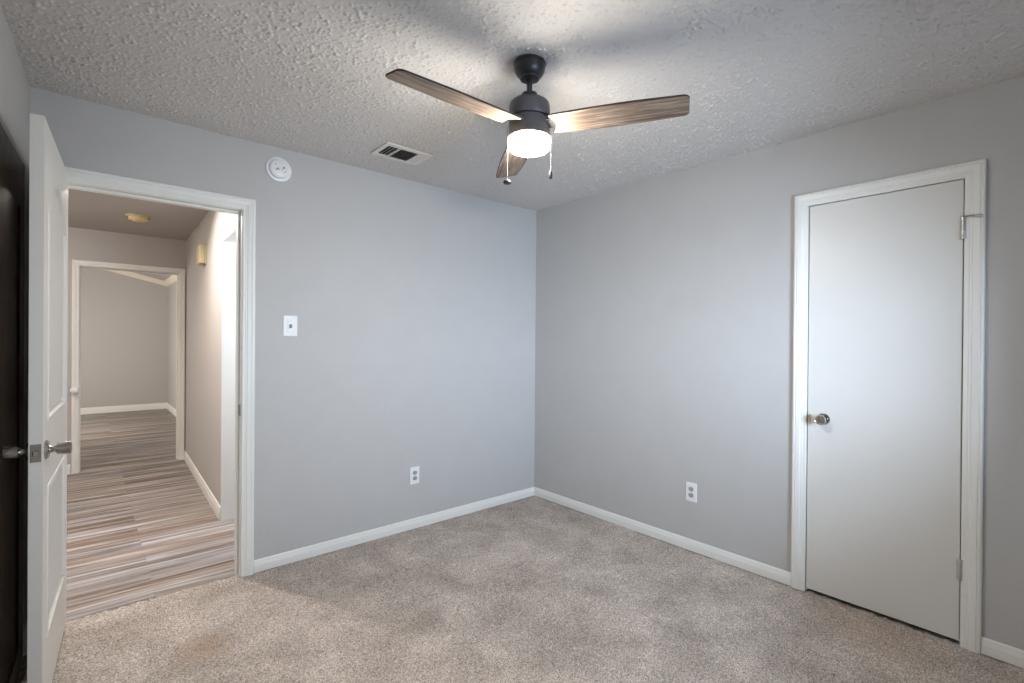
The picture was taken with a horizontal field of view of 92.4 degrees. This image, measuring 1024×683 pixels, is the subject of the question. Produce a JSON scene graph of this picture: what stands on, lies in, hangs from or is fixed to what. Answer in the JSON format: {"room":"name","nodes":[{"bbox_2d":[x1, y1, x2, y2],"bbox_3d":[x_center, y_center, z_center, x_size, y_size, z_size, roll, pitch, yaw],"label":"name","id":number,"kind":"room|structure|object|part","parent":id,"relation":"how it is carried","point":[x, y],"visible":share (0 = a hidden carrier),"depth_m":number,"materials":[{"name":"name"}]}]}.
{"room":"empty bedroom","nodes":[
{"label":"empty bedroom","id":0,"kind":"room"},
{"bbox_2d":[0,4,29,629],"bbox_3d":[-1.012,0.103,0.666,0.120,2.480,3.800,0,0,-39],"label":"wall","id":1,"kind":"structure","parent":0,"point":[14,84],"depth_m":2.02,"materials":[{"name":"paint"}]},
{"bbox_2d":[0,123,24,682],"bbox_3d":[-1.802,0.288,1.733,0.042,2.030,0.762,0,0,-39],"label":"door","id":2,"kind":"structure","parent":1,"relation":"in","point":[12,169],"depth_m":1.81,"materials":[{"name":"brown wood"}]},
{"bbox_2d":[22,621,26,655],"bbox_3d":[-2.095,1.268,2.122,0.014,0.083,0.190,0,0,-39],"label":"baseboard","id":3,"kind":"structure","parent":1,"relation":"attached to","point":[25,627],"depth_m":2.06,"materials":[{"name":"white ceramic"}]},
{"bbox_2d":[81,268,167,407],"bbox_3d":[-7.527,-0.549,8.439,2.850,3.612,0.100,0,0,-41],"label":"wall","id":4,"kind":"structure","parent":0,"point":[124,319],"depth_m":8.83,"materials":[{"name":"grey paint"}]},
{"bbox_2d":[81,403,166,414],"bbox_3d":[-7.504,1.202,8.403,2.650,0.110,0.014,0,0,-41],"label":"baseboard","id":5,"kind":"structure","parent":4,"relation":"attached to","point":[107,409],"depth_m":8.84,"materials":[{"name":"white wood"}]},
{"bbox_2d":[67,227,185,473],"bbox_3d":[-4.503,0.078,4.727,2.550,2.432,0.120,0,0,-41],"label":"wall","id":6,"kind":"structure","parent":0,"point":[83,244],"depth_m":5.04,"materials":[{"name":"grey paint"}]},
{"bbox_2d":[70,387,78,393],"bbox_3d":[-4.268,0.473,4.792,0.068,0.068,0.063,0,0,-41],"label":"handle","id":7,"kind":"object","parent":6,"relation":"attached to","point":[73,390],"visible":1,"depth_m":4.77,"materials":[{"name":"white plastic"}]},
{"bbox_2d":[71,259,184,473],"bbox_3d":[-3.996,0.247,5.158,0.932,2.099,0.138,0,0,-41],"label":"door frame","id":8,"kind":"structure","parent":6,"relation":"attached to","point":[75,263],"depth_m":4.99,"materials":[{"name":"white wood"}]},
{"bbox_2d":[68,189,208,240],"bbox_3d":[-3.360,-1.120,3.456,2.600,0.030,3.280,0,0,-41],"label":"ceiling","id":9,"kind":"structure","parent":0,"point":[86,210],"depth_m":4.33,"materials":[{"name":"grey paint"}]},
{"bbox_2d":[125,213,150,222],"bbox_3d":[-3.295,-1.082,4.334,0.180,0.052,0.180,0,0,-41],"label":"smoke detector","id":10,"kind":"object","parent":9,"relation":"attached to","point":[139,218],"visible":1,"depth_m":4.29,"materials":[{"name":"beige plastic"}]},
{"bbox_2d":[134,272,171,280],"bbox_3d":[-5.969,-1.451,6.651,2.850,0.738,4.730,0,0,-41],"label":"ceiling","id":11,"kind":"structure","parent":0,"point":[163,277],"depth_m":8.78,"materials":[{"name":"grey paint"}]},
{"bbox_2d":[167,281,176,408],"bbox_3d":[-4.926,0.025,7.539,0.100,2.512,4.680,0,0,-41],"label":"wall","id":12,"kind":"structure","parent":0,"point":[172,289],"depth_m":8.77,"materials":[{"name":"grey paint"}]},
{"bbox_2d":[107,270,176,286],"bbox_3d":[-5.956,-1.388,6.636,2.650,0.734,4.670,0,0,-41],"label":"crown molding","id":13,"kind":"structure","parent":12,"relation":"attached to","point":[172,279],"depth_m":8.92,"materials":[{"name":"beige paint"}]},
{"bbox_2d":[166,403,175,416],"bbox_3d":[-4.981,1.225,7.510,0.014,0.110,4.650,0,0,-41],"label":"baseboard","id":14,"kind":"structure","parent":12,"relation":"attached to","point":[169,407],"depth_m":8.72,"materials":[{"name":"white wood"}]},
{"bbox_2d":[185,210,235,505],"bbox_3d":[-2.539,0.095,4.205,0.110,2.432,3.320,0,0,-39],"label":"wall","id":15,"kind":"structure","parent":0,"point":[203,283],"depth_m":4.25,"materials":[{"name":"grey paint"}]},
{"bbox_2d":[197,244,206,265],"bbox_3d":[-2.721,-0.758,4.306,0.052,0.170,0.200,0,0,-39],"label":"door chime","id":16,"kind":"object","parent":15,"relation":"attached to","point":[201,248],"visible":1,"depth_m":4.24,"materials":[{"name":"beige plastic"}]},
{"bbox_3d":[-2.706,-0.758,4.319,0.012,0.170,0.200,0,0,-39],"label":"plate","id":17,"kind":"part","parent":16,"relation":"part of","materials":[{"name":"beige plastic"}]},
{"bbox_2d":[184,451,220,519],"bbox_3d":[-2.883,1.260,4.524,0.014,0.093,2.335,0,0,-39],"label":"baseboard","id":18,"kind":"structure","parent":15,"relation":"attached to","point":[213,502],"depth_m":4.22,"materials":[{"name":"white wood"}]},
{"bbox_2d":[221,227,235,520],"bbox_3d":[-1.812,0.285,3.309,0.119,2.070,0.886,0,0,-39],"label":"door frame","id":19,"kind":"structure","parent":15,"relation":"attached to","point":[229,241],"depth_m":3.63,"materials":[{"name":"white wood"}]},
{"bbox_2d":[30,87,535,570],"bbox_3d":[-1.530,0.091,2.807,4.720,2.480,0.120,0,0,-41],"label":"wall","id":20,"kind":"structure","parent":0,"point":[413,303],"depth_m":3.21,"materials":[{"name":"paint"}]},
{"bbox_2d":[1,113,71,682],"bbox_3d":[-1.833,0.267,1.954,0.174,2.058,0.798,0,0,-38],"label":"door","id":21,"kind":"structure","parent":20,"relation":"in","point":[47,448],"depth_m":1.72,"materials":[{"name":"white wood"}]},
{"bbox_3d":[-1.674,0.374,1.656,0.061,0.045,0.045,0,0,-38],"label":"knob","id":22,"kind":"part","parent":21,"relation":"part of","materials":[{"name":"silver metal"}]},
{"bbox_3d":[-1.596,0.375,1.646,0.028,0.060,0.003,0,0,-38],"label":"latch plate","id":23,"kind":"part","parent":21,"relation":"part of","materials":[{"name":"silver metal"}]},
{"bbox_3d":[-1.836,0.777,1.955,0.028,0.456,0.481,0,0,-38],"label":"panel","id":24,"kind":"part","parent":21,"relation":"part of","materials":[{"name":"white wood"}]},
{"bbox_3d":[-1.836,0.777,1.955,0.043,0.540,0.565,0,0,-38],"label":"panel moulding","id":25,"kind":"part","parent":21,"relation":"part of","materials":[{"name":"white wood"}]},
{"bbox_3d":[-1.829,-0.168,1.951,0.028,0.806,0.481,0,0,-38],"label":"panel","id":26,"kind":"part","parent":21,"relation":"part of","materials":[{"name":"white wood"}]},
{"bbox_3d":[-1.829,-0.168,1.951,0.043,0.890,0.565,0,0,-38],"label":"panel moulding","id":27,"kind":"part","parent":21,"relation":"part of","materials":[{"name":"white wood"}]},
{"bbox_3d":[-1.585,0.375,1.725,0.061,0.045,0.045,0,0,-38],"label":"knob","id":28,"kind":"part","parent":21,"relation":"part of","materials":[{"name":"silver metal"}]},
{"bbox_2d":[65,166,255,576],"bbox_3d":[-1.842,0.253,2.537,0.929,2.138,0.158,0,0,-41],"label":"door frame","id":29,"kind":"structure","parent":20,"relation":"attached to","point":[76,175],"depth_m":2.75,"materials":[{"name":"white wood"}]},
{"bbox_2d":[265,157,291,181],"bbox_3d":[-1.348,-1.000,2.849,0.142,0.142,0.038,0,0,-41],"label":"smoke detector","id":30,"kind":"object","parent":20,"relation":"attached to","point":[278,169],"visible":1,"depth_m":2.84,"materials":[{"name":"white plastic"}]},
{"bbox_2d":[283,315,296,335],"bbox_3d":[-1.309,-0.092,2.905,0.080,0.122,0.019,0,0,-41],"label":"light switch","id":31,"kind":"object","parent":20,"relation":"attached to","point":[289,322],"visible":1,"depth_m":2.90,"materials":[{"name":"white plastic"}]},
{"bbox_3d":[-1.310,-0.092,2.907,0.037,0.080,0.002,0,0,-41],"label":"rocker frame","id":32,"kind":"part","parent":31,"relation":"part of","materials":[{"name":"white plastic"}]},
{"bbox_2d":[254,487,533,572],"bbox_3d":[-0.635,1.282,3.508,2.199,0.069,0.014,0,0,-41],"label":"baseboard","id":33,"kind":"structure","parent":20,"relation":"attached to","point":[284,558],"depth_m":3.29,"materials":[{"name":"white wood"}]},
{"bbox_2d":[410,466,418,484],"bbox_3d":[-0.685,0.944,3.464,0.075,0.121,0.008,0,0,-41],"label":"power outlet","id":34,"kind":"object","parent":20,"relation":"attached to","point":[414,471],"visible":1,"depth_m":3.46,"materials":[{"name":"white plastic"}]},
{"bbox_2d":[0,0,1023,210],"bbox_3d":[0.163,-1.111,1.749,3.360,0.010,3.720,0,0,-41],"label":"ceiling","id":35,"kind":"structure","parent":0,"point":[307,77],"depth_m":1.99,"materials":[{"name":"grey paint"}]},
{"bbox_2d":[370,142,432,165],"bbox_3d":[-0.657,-1.116,2.933,0.300,0.012,0.216,0,0,-41],"label":"ceiling vent","id":36,"kind":"object","parent":35,"relation":"in","point":[410,156],"visible":1,"depth_m":2.92,"materials":[{"name":"white metal"}]},
{"bbox_2d":[385,54,689,184],"bbox_3d":[-0.022,-0.867,1.868,0.951,0.493,1.070,0,0,-41],"label":"ceiling fan","id":37,"kind":"object","parent":35,"relation":"hanging from","point":[529,117],"visible":1,"depth_m":1.87,"materials":[{"name":"brown wood"}]},
{"bbox_3d":[-0.190,-0.852,1.726,0.509,0.006,0.128,0,11,-41],"label":"blade","id":38,"kind":"part","parent":37,"relation":"part of","materials":[{"name":"brown wood"}]},
{"bbox_3d":[-0.015,-0.744,1.940,0.008,0.217,0.002,0,0,-11],"label":"pull chain","id":39,"kind":"part","parent":37,"relation":"part of","materials":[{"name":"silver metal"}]},
{"bbox_3d":[0.012,-0.853,2.289,0.128,0.006,0.509,-11,2,-9],"label":"blade","id":40,"kind":"part","parent":37,"relation":"part of","materials":[{"name":"brown wood"}]},
{"bbox_3d":[0.068,-0.778,1.951,0.166,0.054,0.166,0,0,-41],"label":"lamp shade","id":41,"kind":"part","parent":37,"relation":"part of","materials":[{"name":"white glass"}]},
{"bbox_3d":[0.392,-0.848,1.839,0.509,0.006,0.128,0,-11,19],"label":"blade","id":42,"kind":"part","parent":37,"relation":"part of","materials":[{"name":"brown wood"}]},
{"bbox_2d":[15,409,1023,682],"bbox_3d":[-3.013,1.312,4.498,4.510,0.049,12.000,0,0,-41],"label":"floor","id":43,"kind":"structure","parent":0,"point":[532,589],"depth_m":2.44,"materials":[{"name":"beige carpet"}]},
{"bbox_2d":[534,76,1023,659],"bbox_3d":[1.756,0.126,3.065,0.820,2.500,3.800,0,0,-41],"label":"wall","id":44,"kind":"structure","parent":0,"point":[665,304],"depth_m":2.98,"materials":[{"name":"paint"}]},
{"bbox_2d":[534,487,790,585],"bbox_3d":[0.856,1.294,3.459,0.014,0.069,2.044,0,0,-41],"label":"baseboard","id":45,"kind":"structure","parent":44,"relation":"attached to","point":[779,575],"depth_m":3.20,"materials":[{"name":"white wood"}]},
{"bbox_2d":[686,481,696,502],"bbox_3d":[1.143,0.960,3.135,0.008,0.121,0.075,0,0,-41],"label":"power outlet","id":46,"kind":"object","parent":44,"relation":"attached to","point":[691,488],"visible":1,"depth_m":3.13,"materials":[{"name":"white plastic"}]},
{"bbox_2d":[791,158,986,653],"bbox_3d":[1.825,0.277,2.436,0.139,2.132,0.755,0,0,-41],"label":"door frame","id":47,"kind":"structure","parent":44,"relation":"attached to","point":[974,173],"depth_m":2.16,"materials":[{"name":"white wood"}]},
{"bbox_2d":[806,179,982,640],"bbox_3d":[1.794,0.302,2.372,0.096,2.041,0.685,0,0,-41],"label":"door","id":48,"kind":"structure","parent":44,"relation":"in","point":[885,352],"depth_m":2.36,"materials":[{"name":"white wood"}]},
{"bbox_3d":[1.607,0.407,2.554,0.054,0.054,0.054,0,0,-41],"label":"knob","id":49,"kind":"part","parent":48,"relation":"part of","materials":[{"name":"silver metal"}]},
{"bbox_2d":[981,636,1023,667],"bbox_3d":[2.310,1.311,1.785,0.014,0.069,0.881,0,0,-41],"label":"baseboard","id":50,"kind":"structure","parent":44,"relation":"attached to","point":[991,648],"depth_m":2.06,"materials":[{"name":"white wood"}]}
]}

